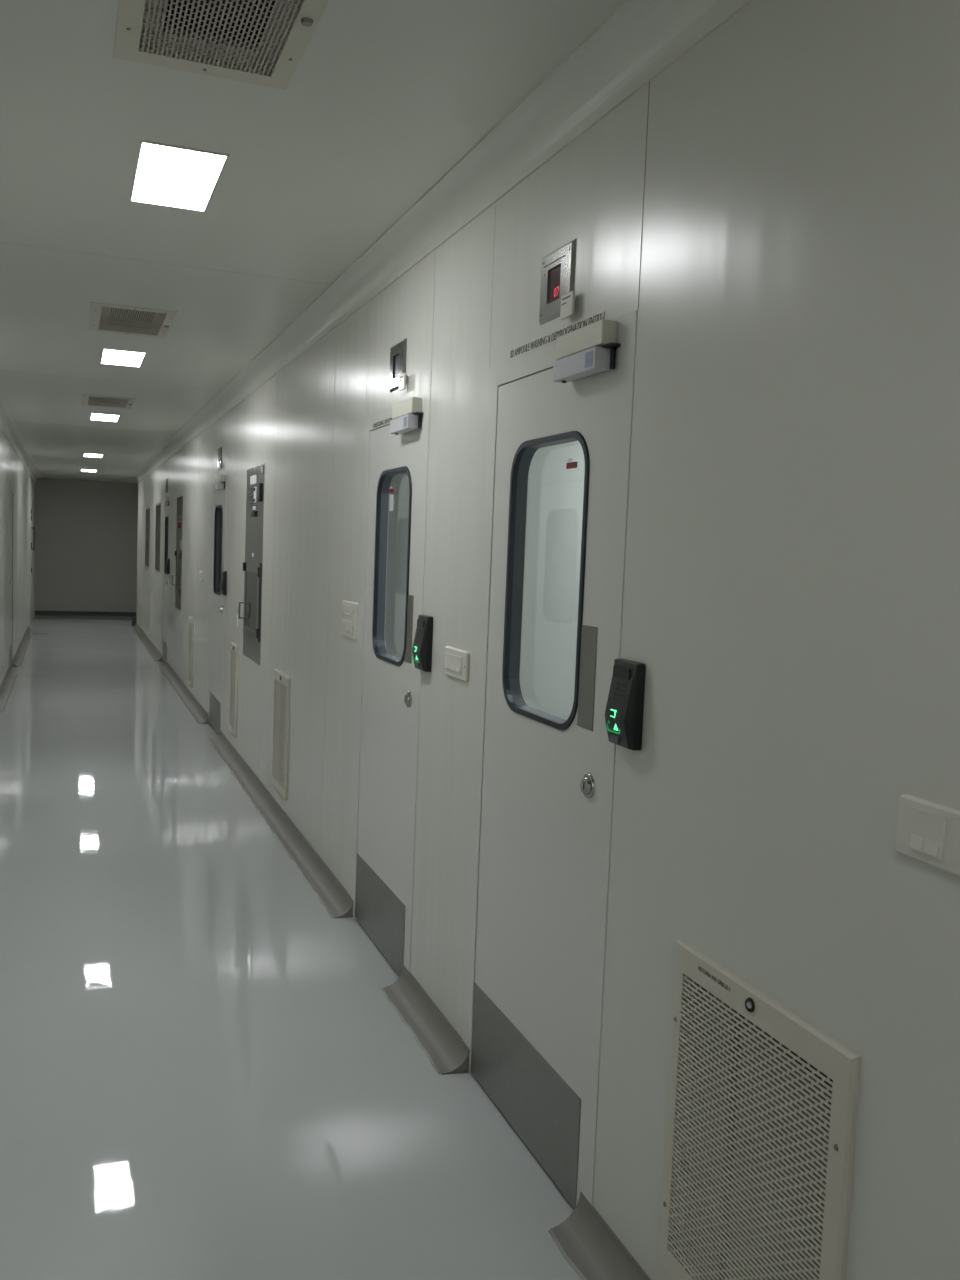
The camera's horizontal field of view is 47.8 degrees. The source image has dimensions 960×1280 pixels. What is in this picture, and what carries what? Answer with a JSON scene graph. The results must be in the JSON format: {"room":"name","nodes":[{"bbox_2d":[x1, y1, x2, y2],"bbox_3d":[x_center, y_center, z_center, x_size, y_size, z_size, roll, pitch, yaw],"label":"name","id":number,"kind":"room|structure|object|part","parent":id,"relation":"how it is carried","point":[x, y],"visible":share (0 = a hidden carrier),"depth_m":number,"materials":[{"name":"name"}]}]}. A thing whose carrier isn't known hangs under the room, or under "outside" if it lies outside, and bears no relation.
{"room":"clean room","nodes":[
{"label":"clean room","id":0,"kind":"room"},
{"bbox_2d":[0,427,35,685],"bbox_3d":[-4.215,-0.672,9.182,0.061,2.815,28.200,1,5,-21],"label":"wall","id":1,"kind":"structure","parent":0,"point":[13,472],"depth_m":14.19,"materials":[{"name":"white paint"}]},
{"bbox_2d":[0,668,16,711],"bbox_3d":[-4.971,0.497,11.364,0.100,0.080,2.930,1,5,-21],"label":"baseboard","id":2,"kind":"structure","parent":1,"relation":"attached to","point":[8,681],"depth_m":11.42,"materials":[{"name":"grey plastic"}]},
{"bbox_2d":[8,485,12,669],"bbox_3d":[-5.656,-0.730,12.989,0.074,2.205,0.920,1,5,-21],"label":"door","id":3,"kind":"structure","parent":1,"relation":"in","point":[10,640],"depth_m":13.02,"materials":[{"name":"white paint"}]},
{"bbox_3d":[-5.672,0.212,13.076,0.002,0.290,0.752,1,5,-21],"label":"kick plate","id":4,"kind":"part","parent":3,"relation":"part of","materials":[{"name":"silver metal"}]},
{"bbox_2d":[0,391,40,482],"bbox_3d":[-4.082,-2.017,9.104,0.112,0.112,28.200,1,5,-21],"label":"cove","id":5,"kind":"object","parent":1,"relation":"attached to","point":[8,425],"visible":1,"depth_m":12.79,"materials":[{"name":"white paint"}]},
{"bbox_2d":[12,626,33,666],"bbox_3d":[-6.786,0.040,16.146,0.100,0.080,5.740,1,5,-21],"label":"baseboard","id":6,"kind":"structure","parent":1,"relation":"attached to","point":[18,657],"depth_m":15.35,"materials":[{"name":"grey plastic"}]},
{"bbox_2d":[30,504,34,624],"bbox_3d":[-8.353,-1.415,20.158,0.120,2.205,0.960,1,5,-21],"label":"door","id":7,"kind":"structure","parent":1,"relation":"in","point":[32,538],"depth_m":20.03,"materials":[{"name":"white paint"}]},
{"bbox_3d":[-8.380,-1.415,20.148,0.062,2.205,0.960,1,5,-21],"label":"frame","id":8,"kind":"part","parent":7,"relation":"part of","materials":[{"name":"white paint"}]},
{"bbox_3d":[-8.207,-1.865,19.870,0.060,0.440,0.020,1,5,-21],"label":"pull handle","id":9,"kind":"part","parent":7,"relation":"part of","materials":[{"name":"plastic"}]},
{"bbox_2d":[35,478,137,611],"bbox_3d":[-8.131,-1.921,22.750,2.370,2.815,0.060,1,5,-21],"label":"wall","id":10,"kind":"structure","parent":0,"point":[86,532],"depth_m":22.66,"materials":[{"name":"grey paint"}]},
{"bbox_2d":[35,611,135,615],"bbox_3d":[-8.171,-0.558,22.822,2.250,0.085,0.020,1,5,-21],"label":"baseboard","id":11,"kind":"structure","parent":10,"relation":"attached to","point":[89,613],"depth_m":22.77,"materials":[{"name":"grey"}]},
{"bbox_2d":[0,615,581,1279],"bbox_3d":[-3.193,0.780,9.709,2.370,0.080,28.200,1,5,-21],"label":"floor","id":12,"kind":"structure","parent":0,"point":[208,1072],"depth_m":3.48,"materials":[{"name":"grey"}]},
{"bbox_2d":[0,0,625,483],"bbox_3d":[-3.078,-2.123,9.475,2.370,0.121,28.200,1,5,-21],"label":"ceiling","id":13,"kind":"structure","parent":0,"point":[383,98],"depth_m":3.47,"materials":[{"name":"white paint"}]},
{"bbox_2d":[81,469,96,471],"bbox_3d":[-6.906,-3.004,19.106,0.260,0.035,0.610,1,5,-21],"label":"recessed light","id":14,"kind":"object","parent":13,"relation":"in","point":[84,470],"visible":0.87,"depth_m":19.07,"materials":[{"name":"white plastic"}]},
{"bbox_2d":[83,453,103,457],"bbox_3d":[-5.545,-2.661,15.521,0.260,0.035,0.610,1,5,-21],"label":"recessed light","id":15,"kind":"object","parent":13,"relation":"in","point":[85,454],"visible":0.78,"depth_m":15.51,"materials":[{"name":"white plastic"}]},
{"bbox_2d":[84,454,102,456],"bbox_3d":[-5.545,-2.657,15.521,0.244,0.023,0.594,1,5,-21],"label":"diffuser","id":16,"kind":"object","parent":15,"relation":"attached to","point":[85,455],"depth_m":15.52,"materials":[{"name":"white plastic"}]},
{"bbox_2d":[90,413,119,421],"bbox_3d":[-3.664,-2.187,10.567,0.260,0.035,0.610,1,5,-21],"label":"recessed light","id":17,"kind":"object","parent":13,"relation":"in","point":[94,416],"visible":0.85,"depth_m":10.55,"materials":[{"name":"white plastic"}]},
{"bbox_2d":[81,394,134,408],"bbox_3d":[-3.219,-2.099,9.359,0.420,0.102,0.790,1,5,-21],"label":"ceiling vent","id":18,"kind":"object","parent":13,"relation":"in","point":[87,400],"visible":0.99,"depth_m":9.36,"materials":[{"name":"grey metal"}]},
{"bbox_2d":[100,348,145,366],"bbox_3d":[-2.328,-1.850,7.047,0.260,0.035,0.610,1,5,-21],"label":"recessed light","id":19,"kind":"object","parent":13,"relation":"in","point":[109,356],"visible":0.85,"depth_m":7.03,"materials":[{"name":"white plastic"}]},
{"bbox_2d":[88,302,177,337],"bbox_3d":[-1.887,-1.763,5.848,0.420,0.102,0.790,1,5,-21],"label":"ceiling vent","id":20,"kind":"object","parent":13,"relation":"in","point":[160,321],"visible":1,"depth_m":5.85,"materials":[{"name":"grey metal"}]},
{"bbox_2d":[129,140,229,211],"bbox_3d":[-0.988,-1.513,3.518,0.260,0.035,0.610,1,5,-21],"label":"recessed light","id":21,"kind":"object","parent":13,"relation":"in","point":[167,175],"visible":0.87,"depth_m":3.48,"materials":[{"name":"white plastic"}]},
{"bbox_2d":[114,0,328,89],"bbox_3d":[-0.557,-1.428,2.347,0.420,0.102,0.790,1,5,-21],"label":"ceiling vent","id":22,"kind":"object","parent":13,"relation":"in","point":[282,30],"visible":1,"depth_m":2.54,"materials":[{"name":"white metal"}]},
{"bbox_2d":[385,441,584,719],"bbox_3d":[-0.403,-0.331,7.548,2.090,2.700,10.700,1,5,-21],"label":"window glass","id":23,"kind":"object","parent":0,"point":[555,492],"depth_m":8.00,"materials":[{"name":"clear glass"}]},
{"bbox_2d":[136,0,959,1279],"bbox_3d":[-1.918,-0.526,8.511,0.061,2.815,25.300,1,5,-21],"label":"wall","id":24,"kind":"structure","parent":0,"point":[777,208],"depth_m":2.11,"materials":[{"name":"white"}]},
{"bbox_2d":[132,617,136,625],"bbox_3d":[-6.510,-0.338,20.384,0.084,0.170,0.034,1,5,-21],"label":"baseboard","id":25,"kind":"structure","parent":24,"relation":"attached to","point":[134,619],"depth_m":20.37,"materials":[{"name":"grey"}]},
{"bbox_2d":[131,623,161,660],"bbox_3d":[-5.447,-0.020,17.548,0.100,0.080,6.065,1,5,-21],"label":"baseboard","id":26,"kind":"structure","parent":24,"relation":"attached to","point":[156,655],"depth_m":16.79,"materials":[{"name":"grey plastic"}]},
{"bbox_2d":[145,507,149,567],"bbox_3d":[-5.425,-1.674,17.723,0.043,0.985,0.960,1,5,-21],"label":"window","id":27,"kind":"structure","parent":24,"relation":"in","point":[147,530],"depth_m":17.81,"materials":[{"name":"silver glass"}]},
{"bbox_2d":[148,591,151,635],"bbox_3d":[-5.150,-0.420,16.959,0.070,0.690,0.400,1,5,-21],"label":"air vent","id":28,"kind":"object","parent":24,"relation":"in","point":[150,592],"visible":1,"depth_m":16.92,"materials":[{"name":"white metal"}]},
{"bbox_2d":[155,502,160,572],"bbox_3d":[-4.636,-1.478,15.644,0.043,0.990,0.925,1,5,-21],"label":"window","id":29,"kind":"structure","parent":24,"relation":"in","point":[158,505],"depth_m":15.73,"materials":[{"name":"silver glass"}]},
{"bbox_2d":[162,496,169,663],"bbox_3d":[-4.134,-0.776,14.320,0.074,2.205,0.870,1,5,-21],"label":"door","id":30,"kind":"structure","parent":24,"relation":"in","point":[167,508],"depth_m":14.42,"materials":[{"name":"white paint"}]},
{"bbox_3d":[-4.194,0.165,14.389,0.002,0.290,0.702,1,5,-21],"label":"kick plate","id":31,"kind":"part","parent":30,"relation":"part of","materials":[{"name":"silver metal"}]},
{"bbox_2d":[164,497,168,506],"bbox_3d":[-4.058,-1.789,14.009,0.051,0.117,0.282,1,5,-21],"label":"lock","id":32,"kind":"object","parent":30,"relation":"attached to","point":[166,499],"visible":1,"depth_m":13.91,"materials":[{"name":"white"}]},
{"bbox_2d":[166,558,169,573],"bbox_3d":[-3.990,-0.943,13.823,0.043,0.197,0.118,1,5,-21],"label":"reader","id":33,"kind":"object","parent":24,"relation":"attached to","point":[168,559],"visible":1,"depth_m":13.77,"materials":[{"name":"black plastic"}]},
{"bbox_2d":[172,496,182,609],"bbox_3d":[-3.390,-1.012,12.658,0.351,1.300,0.690,1,5,-21],"label":"box","id":34,"kind":"object","parent":24,"relation":"attached to","point":[178,553],"visible":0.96,"depth_m":12.57,"materials":[{"name":"grey metal"}]},
{"bbox_3d":[-3.522,-0.779,12.630,0.004,0.400,0.460,1,5,-21],"label":"door pane","id":35,"kind":"part","parent":34,"relation":"part of","materials":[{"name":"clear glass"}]},
{"bbox_2d":[159,661,208,723],"bbox_3d":[-3.308,0.519,11.914,0.100,0.080,4.565,1,5,-21],"label":"baseboard","id":36,"kind":"structure","parent":24,"relation":"attached to","point":[198,712],"depth_m":11.30,"materials":[{"name":"grey plastic"}]},
{"bbox_2d":[188,616,193,686],"bbox_3d":[-2.987,0.116,11.265,0.070,0.708,0.370,1,5,-21],"label":"air vent","id":37,"kind":"object","parent":24,"relation":"in","point":[191,620],"visible":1,"depth_m":11.21,"materials":[{"name":"white metal"}]},
{"bbox_2d":[199,571,203,580],"bbox_3d":[-2.648,-0.611,10.323,0.017,0.088,0.347,1,5,-21],"label":"switch plate","id":38,"kind":"object","parent":24,"relation":"attached to","point":[201,573],"visible":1,"depth_m":10.32,"materials":[{"name":"white plastic"}]},
{"bbox_2d":[208,474,226,733],"bbox_3d":[-2.250,-0.302,9.359,0.074,2.205,0.925,1,5,-21],"label":"door","id":39,"kind":"structure","parent":24,"relation":"in","point":[218,542],"depth_m":9.45,"materials":[{"name":"white paint"}]},
{"bbox_3d":[-2.311,0.640,9.429,0.002,0.290,0.757,1,5,-21],"label":"kick plate","id":40,"kind":"part","parent":39,"relation":"part of","materials":[{"name":"silver metal"}]},
{"bbox_2d":[215,475,224,489],"bbox_3d":[-2.165,-1.311,9.023,0.051,0.117,0.282,1,5,-21],"label":"lock","id":41,"kind":"object","parent":39,"relation":"attached to","point":[220,480],"visible":1,"depth_m":8.93,"materials":[{"name":"white"}]},
{"bbox_2d":[218,447,221,469],"bbox_3d":[-2.221,-1.552,9.233,0.011,0.182,0.208,1,5,-21],"label":"display","id":42,"kind":"object","parent":24,"relation":"attached to","point":[220,448],"visible":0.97,"depth_m":9.22,"materials":[{"name":"grey metal"}]},
{"bbox_2d":[220,571,226,594],"bbox_3d":[-2.097,-0.465,8.836,0.043,0.197,0.118,1,5,-21],"label":"reader","id":43,"kind":"object","parent":24,"relation":"attached to","point":[223,585],"visible":1,"depth_m":8.79,"materials":[{"name":"black plastic"}]},
{"bbox_2d":[229,642,238,736],"bbox_3d":[-1.874,0.376,8.332,0.070,0.690,0.345,1,5,-21],"label":"air vent","id":44,"kind":"object","parent":24,"relation":"in","point":[233,702],"visible":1,"depth_m":8.28,"materials":[{"name":"white metal"}]},
{"bbox_2d":[238,463,264,664],"bbox_3d":[-1.458,-0.528,7.568,0.351,1.337,0.750,1,5,-21],"label":"box","id":45,"kind":"object","parent":24,"relation":"attached to","point":[252,566],"visible":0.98,"depth_m":7.48,"materials":[{"name":"grey metal"}]},
{"bbox_3d":[-1.725,-0.215,7.824,0.039,0.120,0.012,1,5,-21],"label":"door handle","id":46,"kind":"part","parent":45,"relation":"part of","materials":[{"name":"silver metal"}]},
{"bbox_3d":[-1.591,-0.277,7.542,0.004,0.400,0.520,1,5,-21],"label":"door pane","id":47,"kind":"part","parent":45,"relation":"part of","materials":[{"name":"clear glass"}]},
{"bbox_2d":[209,730,352,917],"bbox_3d":[-1.416,0.996,6.931,0.100,0.080,4.562,1,5,-21],"label":"baseboard","id":48,"kind":"structure","parent":24,"relation":"attached to","point":[337,901],"depth_m":5.98,"materials":[{"name":"grey plastic"}]},
{"bbox_2d":[271,669,290,799],"bbox_3d":[-1.172,0.554,6.483,0.070,0.712,0.477,1,5,-21],"label":"air vent","id":49,"kind":"object","parent":24,"relation":"in","point":[281,783],"visible":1,"depth_m":6.44,"materials":[{"name":"white metal"}]},
{"bbox_2d":[341,600,357,638],"bbox_3d":[-0.581,-0.093,4.880,0.017,0.161,0.297,1,5,-21],"label":"switch plate","id":50,"kind":"object","parent":24,"relation":"attached to","point":[349,618],"visible":1,"depth_m":4.87,"materials":[{"name":"white plastic"}]},
{"bbox_3d":[-0.610,-0.064,4.944,0.003,0.046,0.180,1,5,-21],"label":"module frame","id":51,"kind":"part","parent":50,"relation":"part of","materials":[{"name":"white plastic"}]},
{"bbox_3d":[-0.607,-0.134,4.938,0.003,0.046,0.180,1,5,-21],"label":"module frame","id":52,"kind":"part","parent":50,"relation":"part of","materials":[{"name":"white plastic"}]},
{"bbox_2d":[351,392,430,976],"bbox_3d":[-0.358,0.175,4.375,0.074,2.205,0.905,1,5,-21],"label":"door","id":53,"kind":"structure","parent":24,"relation":"in","point":[388,686],"depth_m":4.37,"materials":[{"name":"white paint"}]},
{"bbox_3d":[-0.418,1.117,4.444,0.002,0.290,0.737,1,5,-21],"label":"kick plate","id":54,"kind":"part","parent":53,"relation":"part of","materials":[{"name":"silver metal"}]},
{"bbox_2d":[373,417,391,427],"bbox_3d":[-0.393,-0.889,4.418,0.001,0.018,0.330,1,5,-21],"label":"door sign","id":55,"kind":"object","parent":53,"relation":"attached to","point":[390,418],"visible":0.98,"depth_m":4.44,"materials":[{"name":"grey"}]},
{"bbox_2d":[390,397,423,434],"bbox_3d":[-0.276,-0.835,4.048,0.051,0.117,0.282,1,5,-21],"label":"lock","id":56,"kind":"object","parent":53,"relation":"attached to","point":[406,414],"visible":1,"depth_m":3.98,"materials":[{"name":"white plastic"}]},
{"bbox_3d":[-0.271,0.224,4.063,0.014,0.063,0.063,1,5,-21],"label":"knob","id":57,"kind":"part","parent":53,"relation":"part of","materials":[{"name":"silver metal"}]},
{"bbox_3d":[-0.268,-0.042,4.077,0.002,0.255,0.085,1,5,-21],"label":"push plate","id":58,"kind":"part","parent":53,"relation":"part of","materials":[{"name":"silver metal"}]},
{"bbox_2d":[389,338,406,392],"bbox_3d":[-0.324,-1.074,4.236,0.011,0.182,0.208,1,5,-21],"label":"display","id":59,"kind":"object","parent":24,"relation":"attached to","point":[398,352],"visible":0.96,"depth_m":4.24,"materials":[{"name":"grey metal"}]},
{"bbox_2d":[398,373,406,390],"bbox_3d":[-0.291,-0.985,4.135,0.021,0.060,0.072,1,5,-21],"label":"label tag","id":60,"kind":"object","parent":59,"relation":"attached to","point":[402,378],"visible":1,"depth_m":4.12,"materials":[{"name":"white plastic"}]},
{"bbox_2d":[412,615,432,671],"bbox_3d":[-0.208,0.011,3.861,0.043,0.197,0.118,1,5,-21],"label":"reader","id":61,"kind":"object","parent":24,"relation":"attached to","point":[422,645],"visible":1,"depth_m":3.82,"materials":[{"name":"black plastic"}]},
{"bbox_2d":[382,966,468,1074],"bbox_3d":[-0.206,1.301,3.744,0.100,0.080,0.717,1,5,-21],"label":"baseboard","id":62,"kind":"structure","parent":24,"relation":"attached to","point":[447,1052],"depth_m":3.69,"materials":[{"name":"grey plastic"}]},
{"bbox_2d":[132,0,752,481],"bbox_3d":[-1.945,-1.873,8.372,0.112,0.112,25.300,1,5,-21],"label":"cove","id":63,"kind":"object","parent":24,"relation":"attached to","point":[640,39],"visible":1,"depth_m":3.07,"materials":[{"name":"white paint"}]},
{"bbox_2d":[444,646,469,681],"bbox_3d":[-0.068,0.076,3.526,0.017,0.097,0.239,1,5,-21],"label":"switch plate","id":64,"kind":"object","parent":24,"relation":"attached to","point":[457,661],"visible":1,"depth_m":3.52,"materials":[{"name":"white plastic"}]},
{"bbox_3d":[-0.088,0.077,3.568,0.003,0.055,0.157,1,5,-21],"label":"module frame","id":65,"kind":"part","parent":64,"relation":"part of","materials":[{"name":"white plastic"}]},
{"bbox_2d":[463,310,637,1208],"bbox_3d":[0.171,0.309,2.981,0.074,2.205,0.925,1,5,-21],"label":"door","id":66,"kind":"structure","parent":24,"relation":"in","point":[541,818],"depth_m":2.91,"materials":[{"name":"white paint"}]},
{"bbox_3d":[0.111,1.250,3.050,0.002,0.290,0.757,1,5,-21],"label":"kick plate","id":67,"kind":"part","parent":66,"relation":"part of","materials":[{"name":"silver metal"}]},
{"bbox_2d":[553,319,620,382],"bbox_3d":[0.257,-0.701,2.644,0.051,0.117,0.282,1,5,-21],"label":"lock","id":68,"kind":"object","parent":66,"relation":"attached to","point":[588,350],"visible":1,"depth_m":2.60,"materials":[{"name":"white metal"}]},
{"bbox_3d":[0.265,0.092,2.673,0.002,0.255,0.085,1,5,-21],"label":"push plate","id":69,"kind":"part","parent":66,"relation":"part of","materials":[{"name":"silver metal"}]},
{"bbox_3d":[0.261,0.358,2.659,0.014,0.063,0.063,1,5,-21],"label":"knob","id":70,"kind":"part","parent":66,"relation":"part of","materials":[{"name":"silver metal"}]},
{"bbox_2d":[510,311,604,357],"bbox_3d":[0.195,-0.807,2.881,0.001,0.021,0.595,1,5,-21],"label":"door sign","id":71,"kind":"object","parent":24,"relation":"attached to","point":[597,315],"visible":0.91,"depth_m":2.87,"materials":[{"name":"grey"}]},
{"bbox_2d":[539,238,576,324],"bbox_3d":[0.200,-0.942,2.854,0.011,0.182,0.208,1,5,-21],"label":"display","id":72,"kind":"object","parent":24,"relation":"attached to","point":[558,267],"visible":0.99,"depth_m":2.85,"materials":[{"name":"silver metal"}]},
{"bbox_2d":[560,291,574,319],"bbox_3d":[0.229,-0.854,2.764,0.021,0.060,0.072,1,5,-21],"label":"label tag","id":73,"kind":"object","parent":72,"relation":"attached to","point":[567,308],"visible":1,"depth_m":2.75,"materials":[{"name":"white plastic"}]},
{"bbox_2d":[548,1192,650,1279],"bbox_3d":[1.315,1.684,-0.261,0.100,0.080,6.285,1,5,-21],"label":"baseboard","id":74,"kind":"structure","parent":24,"relation":"attached to","point":[584,1239],"depth_m":2.54,"materials":[{"name":"grey plastic"}]},
{"bbox_2d":[605,659,645,750],"bbox_3d":[0.324,0.145,2.458,0.043,0.197,0.118,1,5,-21],"label":"reader","id":75,"kind":"object","parent":24,"relation":"attached to","point":[624,710],"visible":1,"depth_m":2.42,"materials":[{"name":"black plastic"}]},
{"bbox_2d":[659,939,860,1279],"bbox_3d":[0.517,1.000,2.034,0.070,0.708,0.549,1,5,-21],"label":"air vent","id":76,"kind":"object","parent":24,"relation":"in","point":[773,1099],"visible":1,"depth_m":2.01,"materials":[{"name":"white metal"}]},
{"bbox_2d":[896,794,959,876],"bbox_3d":[0.666,0.283,1.592,0.017,0.093,0.128,1,5,-21],"label":"switch plate","id":77,"kind":"object","parent":24,"relation":"attached to","point":[928,832],"visible":1,"depth_m":1.59,"materials":[{"name":"white plastic"}]},
{"bbox_2d":[909,834,922,850],"bbox_3d":[0.653,0.284,1.613,0.006,0.059,0.024,1,5,-21],"label":"rocker switch","id":78,"kind":"object","parent":77,"relation":"attached to","point":[915,840],"depth_m":1.61,"materials":[{"name":"white plastic"}]},
{"bbox_3d":[0.660,0.286,1.597,0.003,0.065,0.067,1,5,-21],"label":"module frame","id":79,"kind":"part","parent":77,"relation":"part of","materials":[{"name":"white plastic"}]},
{"bbox_2d":[924,839,938,856],"bbox_3d":[0.663,0.287,1.585,0.006,0.059,0.026,1,5,-21],"label":"rocker switch","id":80,"kind":"object","parent":77,"relation":"attached to","point":[931,846],"depth_m":1.59,"materials":[{"name":"white plastic"}]},
{"bbox_2d":[948,818,959,868],"bbox_3d":[0.689,0.293,1.524,0.002,0.068,0.070,1,5,-21],"label":"light switch","id":81,"kind":"object","parent":77,"relation":"attached to","point":[953,823],"depth_m":1.55,"materials":[{"name":"white plastic"}]}
]}

